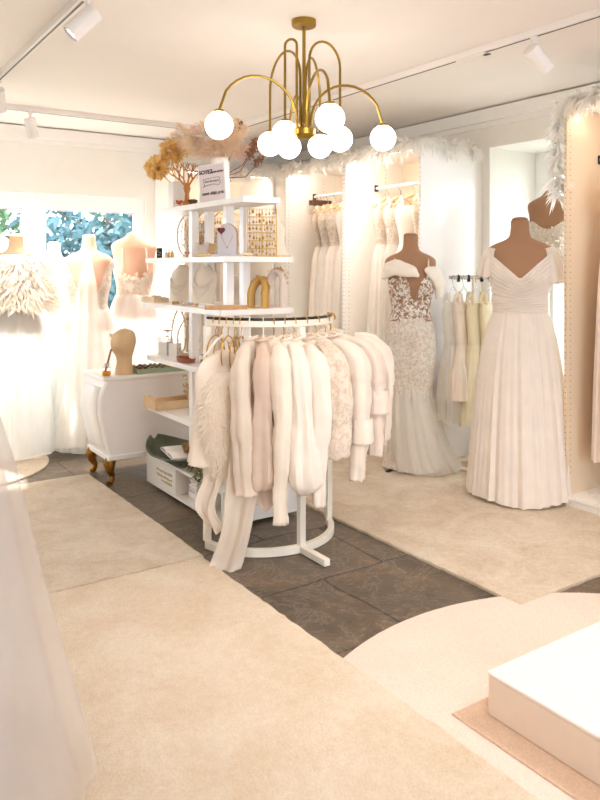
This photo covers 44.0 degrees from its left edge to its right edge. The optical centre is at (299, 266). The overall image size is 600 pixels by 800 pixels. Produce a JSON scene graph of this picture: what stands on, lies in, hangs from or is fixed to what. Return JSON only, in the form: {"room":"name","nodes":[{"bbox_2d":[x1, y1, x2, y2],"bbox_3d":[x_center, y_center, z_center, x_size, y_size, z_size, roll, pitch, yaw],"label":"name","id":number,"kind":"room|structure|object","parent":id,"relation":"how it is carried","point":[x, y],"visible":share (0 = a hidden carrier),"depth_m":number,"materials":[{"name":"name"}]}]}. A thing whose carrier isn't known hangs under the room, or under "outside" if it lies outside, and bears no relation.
{"room":"clothing store","nodes":[
{"label":"clothing store","id":0,"kind":"room"},
{"bbox_2d":[0,123,291,294],"bbox_3d":[-2.290,0.110,5.970,6.480,2.480,0.160,0,0,-34],"label":"wall","id":1,"kind":"structure","parent":0,"point":[33,168],"depth_m":6.19,"materials":[{"name":"paint"}]},
{"bbox_2d":[0,191,32,253],"bbox_3d":[-2.563,-0.025,5.757,0.950,1.150,0.108,0,0,-34],"label":"window","id":2,"kind":"structure","parent":1,"relation":"in","point":[23,201],"depth_m":5.97,"materials":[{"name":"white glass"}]},
{"bbox_2d":[33,193,143,256],"bbox_3d":[-1.771,-0.025,6.291,0.940,1.150,0.108,0,0,-34],"label":"window","id":3,"kind":"structure","parent":1,"relation":"in","point":[42,203],"depth_m":6.21,"materials":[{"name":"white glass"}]},
{"bbox_2d":[0,123,292,165],"bbox_3d":[-2.502,-1.056,5.694,5.820,0.123,0.060,0,0,-34],"label":"trim","id":4,"kind":"structure","parent":1,"relation":"attached to","point":[8,132],"depth_m":6.20,"materials":[{"name":"paint"}]},
{"bbox_2d":[0,0,599,150],"bbox_3d":[0.229,-1.155,2.235,6.480,0.050,9.450,0,0,-34],"label":"ceiling","id":5,"kind":"structure","parent":0,"point":[171,61],"depth_m":3.98,"materials":[{"name":"paint"}]},
{"bbox_2d":[0,0,84,80],"bbox_3d":[-0.141,-1.112,1.944,0.036,0.036,7.380,0,0,-34],"label":"track","id":6,"kind":"object","parent":5,"relation":"attached to","point":[73,6],"visible":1,"depth_m":3.53,"materials":[{"name":"metal"}]},
{"bbox_2d":[63,0,101,41],"bbox_3d":[-0.882,-1.002,3.006,0.152,0.182,0.080,0,0,-19],"label":"track spotlight","id":7,"kind":"object","parent":6,"relation":"attached to","point":[88,17],"visible":1,"depth_m":2.98,"materials":[{"name":"beige"}]},
{"bbox_2d":[6,103,199,129],"bbox_3d":[-1.415,-1.112,5.559,1.966,0.036,0.036,0,0,-34],"label":"track","id":8,"kind":"object","parent":5,"relation":"attached to","point":[8,106],"visible":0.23,"depth_m":5.46,"materials":[{"name":"metal"}]},
{"bbox_2d":[23,111,38,138],"bbox_3d":[-1.897,-0.999,5.242,0.080,0.189,0.122,0,0,17],"label":"track spotlight","id":9,"kind":"object","parent":8,"relation":"attached to","point":[31,128],"visible":1,"depth_m":5.21,"materials":[{"name":"beige"}]},
{"bbox_2d":[205,16,395,158],"bbox_3d":[0.043,-0.842,3.431,0.692,0.576,0.812,0,0,22],"label":"chandelier","id":10,"kind":"object","parent":5,"relation":"hanging from","point":[284,138],"visible":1,"depth_m":3.41,"materials":[{"name":"gold metal"}]},
{"bbox_2d":[238,7,599,126],"bbox_3d":[1.459,-1.105,3.023,0.036,0.051,7.380,0,0,-34],"label":"track","id":11,"kind":"object","parent":5,"relation":"attached to","point":[483,50],"visible":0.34,"depth_m":3.88,"materials":[{"name":"metal"}]},
{"bbox_2d":[523,36,554,75],"bbox_3d":[1.139,-1.005,3.538,0.156,0.176,0.080,0,0,-25],"label":"track spotlight","id":12,"kind":"object","parent":11,"relation":"attached to","point":[534,53],"visible":1,"depth_m":3.51,"materials":[{"name":"beige"}]},
{"bbox_2d":[0,451,599,657],"bbox_3d":[0.229,1.375,2.235,6.480,0.050,9.450,0,0,-34],"label":"floor","id":13,"kind":"structure","parent":0,"point":[369,586],"depth_m":3.26,"materials":[{"name":"tile"}]},
{"bbox_2d":[0,455,48,485],"bbox_3d":[-2.343,1.343,4.957,1.260,0.014,1.260,0,0,-34],"label":"round rug","id":14,"kind":"object","parent":13,"relation":"on","point":[10,471],"visible":0.65,"depth_m":4.92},
{"bbox_2d":[0,233,35,255],"bbox_3d":[-2.038,0.554,5.352,0.350,1.591,0.354,0,0,42],"label":"mannequin","id":15,"kind":"object","parent":14,"relation":"on","point":[16,243],"visible":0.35,"depth_m":5.27},
{"bbox_2d":[0,310,55,460],"bbox_3d":[-2.036,0.811,5.325,0.566,1.028,0.539,0,0,6],"label":"skirt","id":16,"kind":"object","parent":15,"relation":"attached to","point":[27,424],"visible":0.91,"depth_m":5.16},
{"bbox_2d":[0,251,63,318],"bbox_3d":[-2.031,0.130,5.319,0.677,0.481,0.562,0,0,-15],"label":"cape","id":17,"kind":"object","parent":15,"relation":"attached to","point":[26,283],"visible":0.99,"depth_m":5.18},
{"bbox_2d":[45,242,64,269],"bbox_3d":[-1.905,0.577,5.771,0.350,1.545,0.354,0,0,40],"label":"mannequin","id":18,"kind":"object","parent":13,"relation":"on","point":[53,248],"visible":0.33,"depth_m":5.69},
{"bbox_2d":[40,269,69,413],"bbox_3d":[-1.909,0.655,5.737,0.487,1.339,0.421,0,0,-6],"label":"gown","id":19,"kind":"object","parent":18,"relation":"attached to","point":[52,324],"visible":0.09,"depth_m":5.60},
{"bbox_2d":[65,234,112,454],"bbox_3d":[-1.571,0.554,5.531,0.354,1.591,0.350,0,0,32],"label":"mannequin","id":20,"kind":"object","parent":13,"relation":"on","point":[100,261],"visible":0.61,"depth_m":5.43},
{"bbox_2d":[54,252,105,448],"bbox_3d":[-1.530,0.570,5.210,0.353,1.365,0.336,0,0,42],"label":"dress","id":21,"kind":"object","parent":20,"relation":"attached to","point":[86,352],"visible":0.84,"depth_m":5.23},
{"bbox_2d":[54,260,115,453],"bbox_3d":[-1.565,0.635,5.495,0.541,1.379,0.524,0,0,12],"label":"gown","id":22,"kind":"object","parent":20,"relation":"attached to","point":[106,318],"visible":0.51,"depth_m":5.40,"materials":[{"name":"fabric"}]},
{"bbox_2d":[0,474,203,604],"bbox_3d":[-2.046,1.341,3.346,2.757,0.018,1.652,0,0,-34],"label":"carpet runner","id":23,"kind":"object","parent":13,"relation":"on","point":[59,534],"visible":0.95,"depth_m":3.61,"materials":[{"name":"carpet"}]},
{"bbox_2d":[111,232,156,277],"bbox_3d":[-1.304,0.536,5.831,0.350,1.625,0.354,0,0,32],"label":"mannequin","id":24,"kind":"object","parent":13,"relation":"on","point":[134,245],"visible":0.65,"depth_m":5.72},
{"bbox_2d":[110,248,161,365],"bbox_3d":[-1.296,0.559,5.803,0.588,1.531,0.556,0,0,-8],"label":"gown","id":25,"kind":"object","parent":24,"relation":"attached to","point":[127,311],"visible":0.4,"depth_m":5.68,"materials":[{"name":"fabric"}]},
{"bbox_2d":[80,368,188,484],"bbox_3d":[-0.941,1.021,4.974,0.969,0.681,0.424,0,0,-34],"label":"cabinet","id":26,"kind":"object","parent":13,"relation":"on","point":[118,424],"visible":0.63,"depth_m":4.68,"materials":[{"name":"paint"}]},
{"bbox_2d":[109,328,135,374],"bbox_3d":[-1.126,0.535,4.723,0.171,0.290,0.167,0,0,-29],"label":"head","id":27,"kind":"object","parent":26,"relation":"on","point":[123,341],"visible":1,"depth_m":4.68},
{"bbox_2d":[133,364,185,373],"bbox_3d":[-0.925,0.665,4.876,0.360,0.030,0.190,0,0,-32],"label":"tray","id":28,"kind":"object","parent":26,"relation":"on","point":[165,369],"visible":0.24,"depth_m":4.77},
{"bbox_2d":[155,166,274,351],"bbox_3d":[-0.753,0.265,6.544,0.870,2.170,0.600,0,0,-34],"label":"wall","id":29,"kind":"structure","parent":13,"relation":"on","point":[165,225],"depth_m":6.50,"materials":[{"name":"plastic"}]},
{"bbox_3d":[-0.964,-0.490,6.401,0.017,0.194,0.387,0,0,-34],"label":"hanger","id":30,"kind":"object","parent":29,"relation":"hanging from","visible":0},
{"bbox_2d":[186,220,201,351],"bbox_3d":[-0.965,0.285,6.401,0.184,1.524,0.424,0,0,-34],"label":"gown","id":31,"kind":"object","parent":30,"relation":"hanging from","point":[187,221],"visible":0.09,"depth_m":6.29,"materials":[{"name":"fabric"}]},
{"bbox_3d":[-0.840,-0.490,6.485,0.017,0.194,0.387,0,0,-34],"label":"hanger","id":32,"kind":"object","parent":29,"relation":"hanging from","visible":0},
{"bbox_2d":[199,216,217,350],"bbox_3d":[-0.841,0.285,6.484,0.183,1.526,0.422,0,0,-31],"label":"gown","id":33,"kind":"object","parent":32,"relation":"hanging from","point":[202,235],"visible":0.03,"depth_m":6.38,"materials":[{"name":"fabric"}]},
{"bbox_3d":[-0.716,-0.490,6.569,0.017,0.194,0.387,0,0,-34],"label":"hanger","id":34,"kind":"object","parent":29,"relation":"hanging from","visible":0},
{"bbox_2d":[214,217,222,349],"bbox_3d":[-0.719,0.285,6.573,0.178,1.526,0.427,0,0,-31],"label":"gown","id":35,"kind":"object","parent":34,"relation":"hanging from","point":[218,267],"visible":0.09,"depth_m":6.46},
{"bbox_2d":[142,196,296,522],"bbox_3d":[-0.459,0.487,4.274,0.480,1.685,1.160,0,0,-34],"label":"display shelf","id":36,"kind":"object","parent":13,"relation":"on","point":[171,477],"visible":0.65,"depth_m":4.15,"materials":[{"name":"paint"}]},
{"bbox_2d":[157,467,171,486],"bbox_3d":[-0.804,1.242,4.393,0.001,0.072,0.223,0,0,-34],"label":"print","id":37,"kind":"object","parent":36,"relation":"attached to","point":[164,475],"depth_m":4.39,"materials":[{"name":"paper"}]},
{"bbox_2d":[144,390,188,410],"bbox_3d":[-0.788,0.816,4.565,0.300,0.089,0.168,0,0,-36],"label":"tray","id":38,"kind":"object","parent":36,"relation":"on","point":[179,401],"visible":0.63,"depth_m":4.50,"materials":[{"name":"brown wood"}]},
{"bbox_2d":[146,434,188,462],"bbox_3d":[-0.701,1.103,4.437,0.380,0.094,0.680,0,0,-41],"label":"platter","id":39,"kind":"object","parent":36,"relation":"on","point":[153,445],"visible":0.38,"depth_m":4.61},
{"bbox_2d":[160,445,188,459],"bbox_3d":[-0.691,1.088,4.395,0.206,0.027,0.300,0,0,-24],"label":"open booklet","id":40,"kind":"object","parent":39,"relation":"on","point":[176,452],"visible":0.56,"depth_m":4.32,"materials":[{"name":"paper"}]},
{"bbox_2d":[143,137,192,207],"bbox_3d":[-0.793,-0.573,4.484,0.310,0.436,0.185,0,0,4],"label":"flower arrangement","id":41,"kind":"object","parent":36,"relation":"on","point":[157,166],"visible":0.77,"depth_m":4.45,"materials":[{"name":"plant"}]},
{"bbox_2d":[169,265,188,302],"bbox_3d":[-0.733,0.104,4.572,0.136,0.238,0.132,0,0,-20],"label":"bust","id":42,"kind":"object","parent":36,"relation":"on","point":[179,279],"visible":0.93,"depth_m":4.54,"materials":[{"name":"beige fabric"}]},
{"bbox_2d":[176,215,188,256],"bbox_3d":[-0.675,-0.184,4.435,0.123,0.258,0.069,0,0,-13],"label":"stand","id":43,"kind":"object","parent":36,"relation":"on","point":[184,216],"visible":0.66,"depth_m":4.43,"materials":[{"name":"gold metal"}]},
{"bbox_2d":[167,162,199,205],"bbox_3d":[-0.662,-0.481,4.295,0.216,0.252,0.072,0,0,-9],"label":"sculpture","id":44,"kind":"object","parent":36,"relation":"on","point":[186,187],"visible":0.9,"depth_m":4.29,"materials":[{"name":"wood"}]},
{"bbox_2d":[192,265,216,305],"bbox_3d":[-0.553,0.107,4.268,0.135,0.234,0.133,0,0,-20],"label":"bust","id":45,"kind":"object","parent":36,"relation":"on","point":[204,283],"visible":0.98,"depth_m":4.23,"materials":[{"name":"beige fabric"}]},
{"bbox_2d":[197,161,229,202],"bbox_3d":[-0.474,-0.465,4.072,0.194,0.217,0.034,0,0,28],"label":"framed sign","id":46,"kind":"object","parent":36,"relation":"on","point":[213,179],"visible":1,"depth_m":4.06,"materials":[{"name":"paper"}]},
{"bbox_2d":[168,111,264,187],"bbox_3d":[-0.460,-0.624,4.216,0.598,0.539,0.250,0,0,1],"label":"bouquet","id":47,"kind":"object","parent":36,"relation":"on","point":[220,148],"visible":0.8,"depth_m":4.21,"materials":[{"name":"brown plant"}]},
{"bbox_2d":[211,223,240,255],"bbox_3d":[-0.382,-0.142,3.863,0.150,0.173,0.080,0,0,7],"label":"board","id":48,"kind":"object","parent":36,"relation":"on","point":[227,235],"visible":0.86,"depth_m":3.87,"materials":[{"name":"white fabric"}]},
{"bbox_2d":[205,305,246,309],"bbox_3d":[-0.383,0.208,3.840,0.220,0.024,0.028,0,0,-8],"label":"wood block","id":49,"kind":"object","parent":36,"relation":"on","point":[207,307],"visible":1,"depth_m":3.83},
{"bbox_2d":[247,275,271,307],"bbox_3d":[-0.216,0.132,4.013,0.138,0.177,0.090,0,0,29],"label":"stand","id":50,"kind":"object","parent":36,"relation":"on","point":[259,280],"visible":1,"depth_m":4.00,"materials":[{"name":"gold fabric"}]},
{"bbox_2d":[247,209,277,256],"bbox_3d":[-0.203,-0.183,3.967,0.175,0.257,0.060,0,0,-2],"label":"rack","id":51,"kind":"object","parent":36,"relation":"on","point":[262,220],"visible":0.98,"depth_m":3.96,"materials":[{"name":"gold metal"}]},
{"bbox_2d":[264,214,287,255],"bbox_3d":[-0.128,-0.170,4.047,0.134,0.230,0.062,0,0,0],"label":"board","id":52,"kind":"object","parent":36,"relation":"on","point":[281,249],"visible":0.77,"depth_m":4.02,"materials":[{"name":"beige fabric"}]},
{"bbox_2d":[266,266,288,307],"bbox_3d":[-0.128,0.108,4.050,0.153,0.223,0.090,0,0,29],"label":"stand","id":53,"kind":"object","parent":36,"relation":"on","point":[283,292],"visible":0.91,"depth_m":4.02,"materials":[{"name":"beige fabric"}]},
{"bbox_2d":[203,312,333,566],"bbox_3d":[-0.029,0.793,3.552,0.706,1.110,0.519,0,0,-34],"label":"clothes rack","id":54,"kind":"object","parent":13,"relation":"on","point":[304,547],"visible":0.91,"depth_m":3.50,"materials":[{"name":"metal"}]},
{"bbox_2d":[187,350,235,467],"bbox_3d":[-0.365,0.652,3.501,0.231,0.515,0.431,0,0,31],"label":"jacket","id":55,"kind":"object","parent":54,"relation":"hanging from","point":[211,365],"visible":0.34,"depth_m":3.35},
{"bbox_2d":[221,317,235,365],"bbox_3d":[-0.338,0.370,3.487,0.006,0.273,0.131,0,0,25],"label":"hanger","id":56,"kind":"object","parent":54,"relation":"hanging from","point":[228,335],"visible":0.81,"depth_m":3.47,"materials":[{"name":"gold metal"}]},
{"bbox_2d":[193,371,231,483],"bbox_3d":[-0.351,0.738,3.387,0.257,0.510,0.299,0,0,37],"label":"stole","id":57,"kind":"object","parent":56,"relation":"hanging from","point":[214,414],"visible":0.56,"depth_m":3.29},
{"bbox_2d":[195,449,221,534],"bbox_3d":[-0.406,1.003,3.339,0.117,0.409,0.072,0,0,28],"label":"scarf","id":58,"kind":"object","parent":57,"relation":"hanging from","point":[205,499],"visible":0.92,"depth_m":3.34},
{"bbox_2d":[256,418,273,511],"bbox_3d":[-0.172,0.838,3.294,0.126,0.479,0.088,0,0,0],"label":"scarf","id":59,"kind":"object","parent":54,"relation":"hanging from","point":[264,498],"visible":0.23,"depth_m":3.29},
{"bbox_2d":[292,317,296,338],"bbox_3d":[-0.028,0.325,3.494,0.012,0.181,0.266,0,0,-28],"label":"hanger","id":60,"kind":"object","parent":54,"relation":"hanging from","point":[294,336],"visible":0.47,"depth_m":3.49,"materials":[{"name":"gold metal"}]},
{"bbox_2d":[286,334,332,507],"bbox_3d":[-0.023,0.688,3.494,0.155,0.742,0.626,0,0,-27],"label":"jacket","id":61,"kind":"object","parent":60,"relation":"hanging from","point":[320,371],"visible":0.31,"depth_m":3.23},
{"bbox_2d":[319,315,330,335],"bbox_3d":[0.125,0.325,3.651,0.266,0.181,0.012,0,0,26],"label":"hanger","id":62,"kind":"object","parent":54,"relation":"hanging from","point":[323,315],"visible":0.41,"depth_m":3.65,"materials":[{"name":"gold metal"}]},
{"bbox_2d":[319,331,389,456],"bbox_3d":[0.121,0.606,3.647,0.655,0.577,0.152,0,0,26],"label":"jacket","id":63,"kind":"object","parent":62,"relation":"hanging from","point":[380,402],"visible":0.09,"depth_m":3.50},
{"bbox_2d":[296,333,353,460],"bbox_3d":[0.023,0.585,3.531,0.147,0.537,0.634,0,0,-36],"label":"blouse","id":64,"kind":"object","parent":54,"relation":"hanging from","point":[339,448],"visible":0.28,"depth_m":3.29,"materials":[{"name":"fabric"}]},
{"bbox_2d":[312,332,373,481],"bbox_3d":[0.072,0.647,3.571,0.655,0.660,0.166,0,0,40],"label":"jacket","id":65,"kind":"object","parent":54,"relation":"hanging from","point":[361,370],"visible":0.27,"depth_m":3.37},
{"bbox_2d":[0,557,539,799],"bbox_3d":[-0.386,1.341,0.876,2.747,0.018,4.292,0,0,-34],"label":"carpet runner","id":66,"kind":"object","parent":13,"relation":"on","point":[176,681],"visible":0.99,"depth_m":2.24,"materials":[{"name":"carpet"}]},
{"bbox_2d":[270,173,284,334],"bbox_3d":[-0.097,0.255,6.899,0.596,2.190,0.744,0,0,-34],"label":"panel","id":67,"kind":"object","parent":13,"relation":"on","point":[279,189],"depth_m":6.49,"materials":[{"name":"plastic"}]},
{"bbox_2d":[306,452,599,604],"bbox_3d":[0.634,1.342,4.800,1.687,0.016,3.357,0,0,-34],"label":"carpet runner","id":68,"kind":"object","parent":13,"relation":"on","point":[517,555],"visible":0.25,"depth_m":3.76,"materials":[{"name":"carpet"}]},
{"bbox_2d":[285,162,343,333],"bbox_3d":[0.349,0.250,6.237,0.597,2.200,0.847,0,0,-34],"label":"wardrobe","id":69,"kind":"object","parent":68,"relation":"on","point":[299,234],"visible":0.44,"depth_m":6.49,"materials":[{"name":"paint"}]},
{"bbox_2d":[314,204,329,331],"bbox_3d":[0.306,0.265,6.308,0.471,1.585,0.212,0,0,-35],"label":"gown","id":70,"kind":"object","parent":69,"relation":"in","point":[321,218],"visible":0.2,"depth_m":6.21,"materials":[{"name":"fabric"}]},
{"bbox_2d":[307,205,340,336],"bbox_3d":[0.241,0.295,6.401,0.487,1.646,0.211,0,0,-39],"label":"gown","id":71,"kind":"object","parent":69,"relation":"in","point":[318,242],"visible":0.19,"depth_m":6.29,"materials":[{"name":"fabric"}]},
{"bbox_2d":[321,204,339,328],"bbox_3d":[0.372,0.295,6.208,0.473,1.644,0.213,0,0,-30],"label":"gown","id":72,"kind":"object","parent":69,"relation":"in","point":[330,222],"visible":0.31,"depth_m":6.12,"materials":[{"name":"fabric"}]},
{"bbox_3d":[0.438,-0.539,6.110,0.407,0.194,0.017,0,0,-34],"label":"hanger","id":73,"kind":"object","parent":69,"relation":"hanging from","visible":0},
{"bbox_2d":[332,202,341,329],"bbox_3d":[0.440,0.266,6.114,0.486,1.586,0.218,0,0,-34],"label":"gown","id":74,"kind":"object","parent":73,"relation":"hanging from","point":[337,286],"visible":0.24,"depth_m":6.00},
{"bbox_2d":[385,233,435,471],"bbox_3d":[0.735,0.561,4.954,0.360,1.576,0.362,0,0,-1],"label":"mannequin","id":75,"kind":"object","parent":68,"relation":"on","point":[410,253],"visible":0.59,"depth_m":4.88},
{"bbox_2d":[382,259,463,475],"bbox_3d":[0.813,0.628,4.940,0.544,1.396,0.467,0,0,-1],"label":"gown","id":76,"kind":"object","parent":75,"relation":"attached to","point":[418,444],"visible":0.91,"depth_m":4.81,"materials":[{"name":"white fabric"}]},
{"bbox_2d":[344,143,481,456],"bbox_3d":[0.825,0.250,5.532,0.597,2.200,0.849,0,0,-34],"label":"wall partition","id":77,"kind":"object","parent":68,"relation":"on","point":[450,194],"visible":0.49,"depth_m":5.29,"materials":[{"name":"paint"}]},
{"bbox_2d":[230,133,483,186],"bbox_3d":[0.290,-0.788,5.705,2.193,0.269,0.675,0,0,38],"label":"feather boa","id":78,"kind":"object","parent":77,"relation":"on","point":[365,155],"visible":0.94,"depth_m":5.42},
{"bbox_2d":[367,198,400,336],"bbox_3d":[0.684,0.261,5.747,0.230,1.576,0.490,0,0,42],"label":"gown","id":79,"kind":"object","parent":77,"relation":"in","point":[380,232],"visible":0.23,"depth_m":5.61,"materials":[{"name":"fabric"}]},
{"bbox_2d":[378,197,412,341],"bbox_3d":[0.768,0.285,5.628,0.489,1.625,0.235,0,0,-44],"label":"gown","id":80,"kind":"object","parent":77,"relation":"in","point":[390,225],"visible":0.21,"depth_m":5.51,"materials":[{"name":"fabric"}]},
{"bbox_2d":[395,195,413,252],"bbox_3d":[0.846,0.235,5.502,0.491,1.525,0.235,0,0,-28],"label":"gown","id":81,"kind":"object","parent":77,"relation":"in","point":[403,215],"visible":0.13,"depth_m":5.41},
{"bbox_3d":[0.925,-0.539,5.388,0.017,0.194,0.407,0,0,44],"label":"hanger","id":82,"kind":"object","parent":77,"relation":"hanging from","visible":0},
{"bbox_2d":[411,193,418,246],"bbox_3d":[0.924,0.260,5.391,0.239,1.575,0.488,0,0,44],"label":"gown","id":83,"kind":"object","parent":82,"relation":"hanging from","point":[415,209],"visible":0.08,"depth_m":5.27,"materials":[{"name":"fabric"}]},
{"bbox_2d":[448,276,487,470],"bbox_3d":[1.151,0.696,4.927,0.331,1.275,0.363,0,0,30],"label":"stand","id":84,"kind":"object","parent":68,"relation":"on","point":[449,277],"visible":0.14,"depth_m":4.99,"materials":[{"name":"silver metal"}]},
{"bbox_2d":[490,217,550,277],"bbox_3d":[1.292,0.528,4.357,0.372,1.641,0.374,0,0,16],"label":"mannequin","id":85,"kind":"object","parent":68,"relation":"on","point":[520,253],"visible":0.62,"depth_m":4.28},
{"bbox_2d":[466,246,571,509],"bbox_3d":[1.286,0.603,4.338,0.616,1.447,0.588,0,0,2],"label":"gown","id":86,"kind":"object","parent":85,"relation":"attached to","point":[517,459],"visible":0.93,"depth_m":4.17,"materials":[{"name":"fabric"}]},
{"bbox_2d":[343,593,599,799],"bbox_3d":[1.095,1.345,1.927,2.260,0.011,2.260,0,0,-34],"label":"round rug","id":87,"kind":"object","parent":13,"relation":"on","point":[437,662],"visible":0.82,"depth_m":2.59,"materials":[{"name":"beige carpet"}]},
{"bbox_2d":[452,696,599,799],"bbox_3d":[1.789,1.337,1.921,1.885,0.005,1.985,0,0,-34],"label":"mat","id":88,"kind":"object","parent":87,"relation":"on","point":[476,716],"visible":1,"depth_m":2.04,"materials":[{"name":"carpet"}]},
{"bbox_2d":[487,621,599,785],"bbox_3d":[1.601,1.268,2.008,1.504,0.131,1.504,0,0,-34],"label":"podium","id":89,"kind":"object","parent":88,"relation":"on","point":[549,695],"visible":1,"depth_m":2.11,"materials":[{"name":"wood"}]},
{"bbox_2d":[564,106,599,514],"bbox_3d":[1.953,0.220,3.922,0.527,2.260,0.919,0,0,-34],"label":"wall panel","id":90,"kind":"object","parent":13,"relation":"on","point":[582,154],"visible":1,"depth_m":4.21,"materials":[{"name":"paint"}]},
{"bbox_2d":[536,83,599,214],"bbox_3d":[1.645,-0.633,3.891,0.259,0.690,0.956,0,0,-34],"label":"feather boa","id":91,"kind":"object","parent":90,"relation":"on","point":[587,100],"visible":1,"depth_m":4.15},
{"bbox_3d":[1.813,-0.539,4.178,0.407,0.194,0.017,0,0,-34],"label":"hanger","id":92,"kind":"object","parent":90,"relation":"hanging from","visible":0},
{"bbox_2d":[591,264,599,462],"bbox_3d":[1.817,0.276,4.174,0.482,1.606,0.237,0,0,-34],"label":"gown","id":93,"kind":"object","parent":92,"relation":"hanging from","point":[595,443],"visible":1,"depth_m":4.07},
{"bbox_2d":[441,115,563,301],"bbox_3d":[2.751,0.110,3.755,0.600,2.480,9.150,0,0,-34],"label":"wall","id":94,"kind":"structure","parent":0,"point":[509,151],"depth_m":5.34,"materials":[{"name":"paint"}]},
{"bbox_2d":[291,83,599,163],"bbox_3d":[2.477,-1.056,3.571,0.060,0.123,9.150,0,0,-34],"label":"trim","id":95,"kind":"structure","parent":94,"relation":"attached to","point":[536,107],"depth_m":5.31,"materials":[{"name":"paint"}]},
{"bbox_2d":[536,152,555,198],"bbox_3d":[2.106,0.080,5.117,0.106,1.860,1.130,0,0,-34],"label":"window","id":96,"kind":"structure","parent":94,"relation":"in","point":[541,171],"depth_m":5.53,"materials":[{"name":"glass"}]},
{"bbox_2d":[528,190,563,228],"bbox_3d":[1.735,0.241,5.106,0.360,1.536,0.355,0,0,28],"label":"mannequin","id":97,"kind":"object","parent":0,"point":[538,210],"visible":0.18,"depth_m":5.02},
{"bbox_2d":[529,221,563,372],"bbox_3d":[1.723,0.340,5.080,0.372,1.301,0.339,0,0,35],"label":"gown","id":98,"kind":"object","parent":97,"relation":"attached to","point":[553,236],"visible":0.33,"depth_m":4.93,"materials":[{"name":"fabric"}]},
{"label":"hanger","id":99,"kind":"object","parent":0,"visible":0},
{"bbox_2d":[279,334,322,495],"bbox_3d":[-0.075,0.656,3.472,0.159,0.678,0.630,0,0,-22],"label":"jacket","id":100,"kind":"object","parent":99,"relation":"hanging from","point":[305,468],"visible":0.39,"depth_m":3.21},
{"bbox_3d":[0.153,0.325,3.731,0.266,0.181,0.012,0,0,12],"label":"hanger","id":101,"kind":"object","parent":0,"visible":0},
{"bbox_2d":[290,329,394,440],"bbox_3d":[0.154,0.585,3.728,0.644,0.536,0.146,0,0,14],"label":"jacket","id":102,"kind":"object","parent":101,"relation":"hanging from","point":[390,379],"visible":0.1,"depth_m":3.64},
{"label":"hanger","id":103,"kind":"object","parent":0,"visible":0},
{"bbox_2d":[319,328,393,401],"bbox_3d":[0.159,0.554,3.819,0.659,0.475,0.149,0,0,-2],"label":"jacket","id":104,"kind":"object","parent":103,"relation":"hanging from","point":[383,343],"visible":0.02,"depth_m":3.81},
{"label":"hanger","id":105,"kind":"object","parent":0,"visible":0},
{"bbox_2d":[268,335,293,525],"bbox_3d":[-0.125,0.719,3.454,0.141,0.805,0.585,0,0,-11],"label":"cardigan","id":106,"kind":"object","parent":105,"relation":"hanging from","point":[280,363],"visible":0.56,"depth_m":3.20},
{"bbox_3d":[-0.583,-0.490,6.658,0.017,0.194,0.387,0,0,-34],"label":"hanger","id":107,"kind":"object","parent":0,"visible":0},
{"bbox_2d":[234,222,238,351],"bbox_3d":[-0.580,0.285,6.659,0.193,1.526,0.428,0,0,-34],"label":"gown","id":108,"kind":"object","parent":107,"relation":"hanging from","point":[236,224],"visible":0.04,"depth_m":6.55,"materials":[{"name":"fabric"}]},
{"label":"hanger","id":109,"kind":"object","parent":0,"visible":0},
{"bbox_2d":[208,353,256,571],"bbox_3d":[-0.291,0.877,3.319,0.238,0.977,0.114,0,0,7],"label":"scarf","id":110,"kind":"object","parent":109,"relation":"hanging from","point":[238,515],"visible":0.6,"depth_m":3.29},
{"bbox_2d":[229,335,258,497],"bbox_3d":[-0.230,0.662,3.448,0.160,0.690,0.560,0,0,5],"label":"jacket","id":111,"kind":"object","parent":109,"relation":"hanging from","point":[241,371],"visible":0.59,"depth_m":3.20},
{"label":"hanger","id":112,"kind":"object","parent":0,"visible":0},
{"bbox_2d":[251,335,273,492],"bbox_3d":[-0.182,0.648,3.454,0.165,0.661,0.541,0,0,-3],"label":"jacket","id":113,"kind":"object","parent":112,"relation":"hanging from","point":[262,473],"visible":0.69,"depth_m":3.20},
{"label":"hanger","id":114,"kind":"object","parent":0,"visible":0},
{"bbox_2d":[435,291,463,424],"bbox_3d":[1.032,0.601,4.989,0.208,0.875,0.398,0,0,30],"label":"dress","id":115,"kind":"object","parent":114,"relation":"hanging from","point":[449,411],"visible":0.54,"depth_m":4.87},
{"label":"hanger","id":116,"kind":"object","parent":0,"visible":0},
{"bbox_2d":[452,291,470,401],"bbox_3d":[1.096,0.525,4.991,0.204,0.724,0.398,0,0,32],"label":"dress","id":117,"kind":"object","parent":116,"relation":"hanging from","point":[459,371],"visible":0.56,"depth_m":4.88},
{"label":"hanger","id":118,"kind":"object","parent":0,"visible":0},
{"bbox_2d":[458,291,483,426],"bbox_3d":[1.190,0.616,4.998,0.212,0.904,0.401,0,0,35],"label":"dress","id":119,"kind":"object","parent":118,"relation":"hanging from","point":[472,310],"visible":0.38,"depth_m":4.89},
{"label":"hanger","id":120,"kind":"object","parent":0,"visible":0},
{"bbox_2d":[479,292,492,353],"bbox_3d":[1.280,0.576,5.004,0.211,0.826,0.398,0,0,39],"label":"dress","id":121,"kind":"object","parent":120,"relation":"hanging from","point":[485,310],"visible":0.21,"depth_m":4.91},
{"label":"outside","id":122,"kind":"structure","parent":0,"visible":0},
{"bbox_3d":[-3.809,1.560,11.906,25.000,0.180,36.000,0,0,-34],"label":"ground","id":123,"kind":"structure","parent":122,"visible":0},
{"bbox_2d":[0,209,46,252],"bbox_3d":[-4.973,-0.279,10.136,2.646,3.505,2.815,0,0,15],"label":"tree","id":124,"kind":"object","parent":123,"relation":"on","point":[4,216],"visible":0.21,"depth_m":10.23,"materials":[{"name":"green plant"}]},
{"bbox_2d":[5,211,131,309],"bbox_3d":[-2.446,-0.079,9.698,2.450,3.105,2.304,0,0,12],"label":"tree","id":125,"kind":"object","parent":123,"relation":"on","point":[109,233],"visible":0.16,"depth_m":9.04,"materials":[{"name":"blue plant"}]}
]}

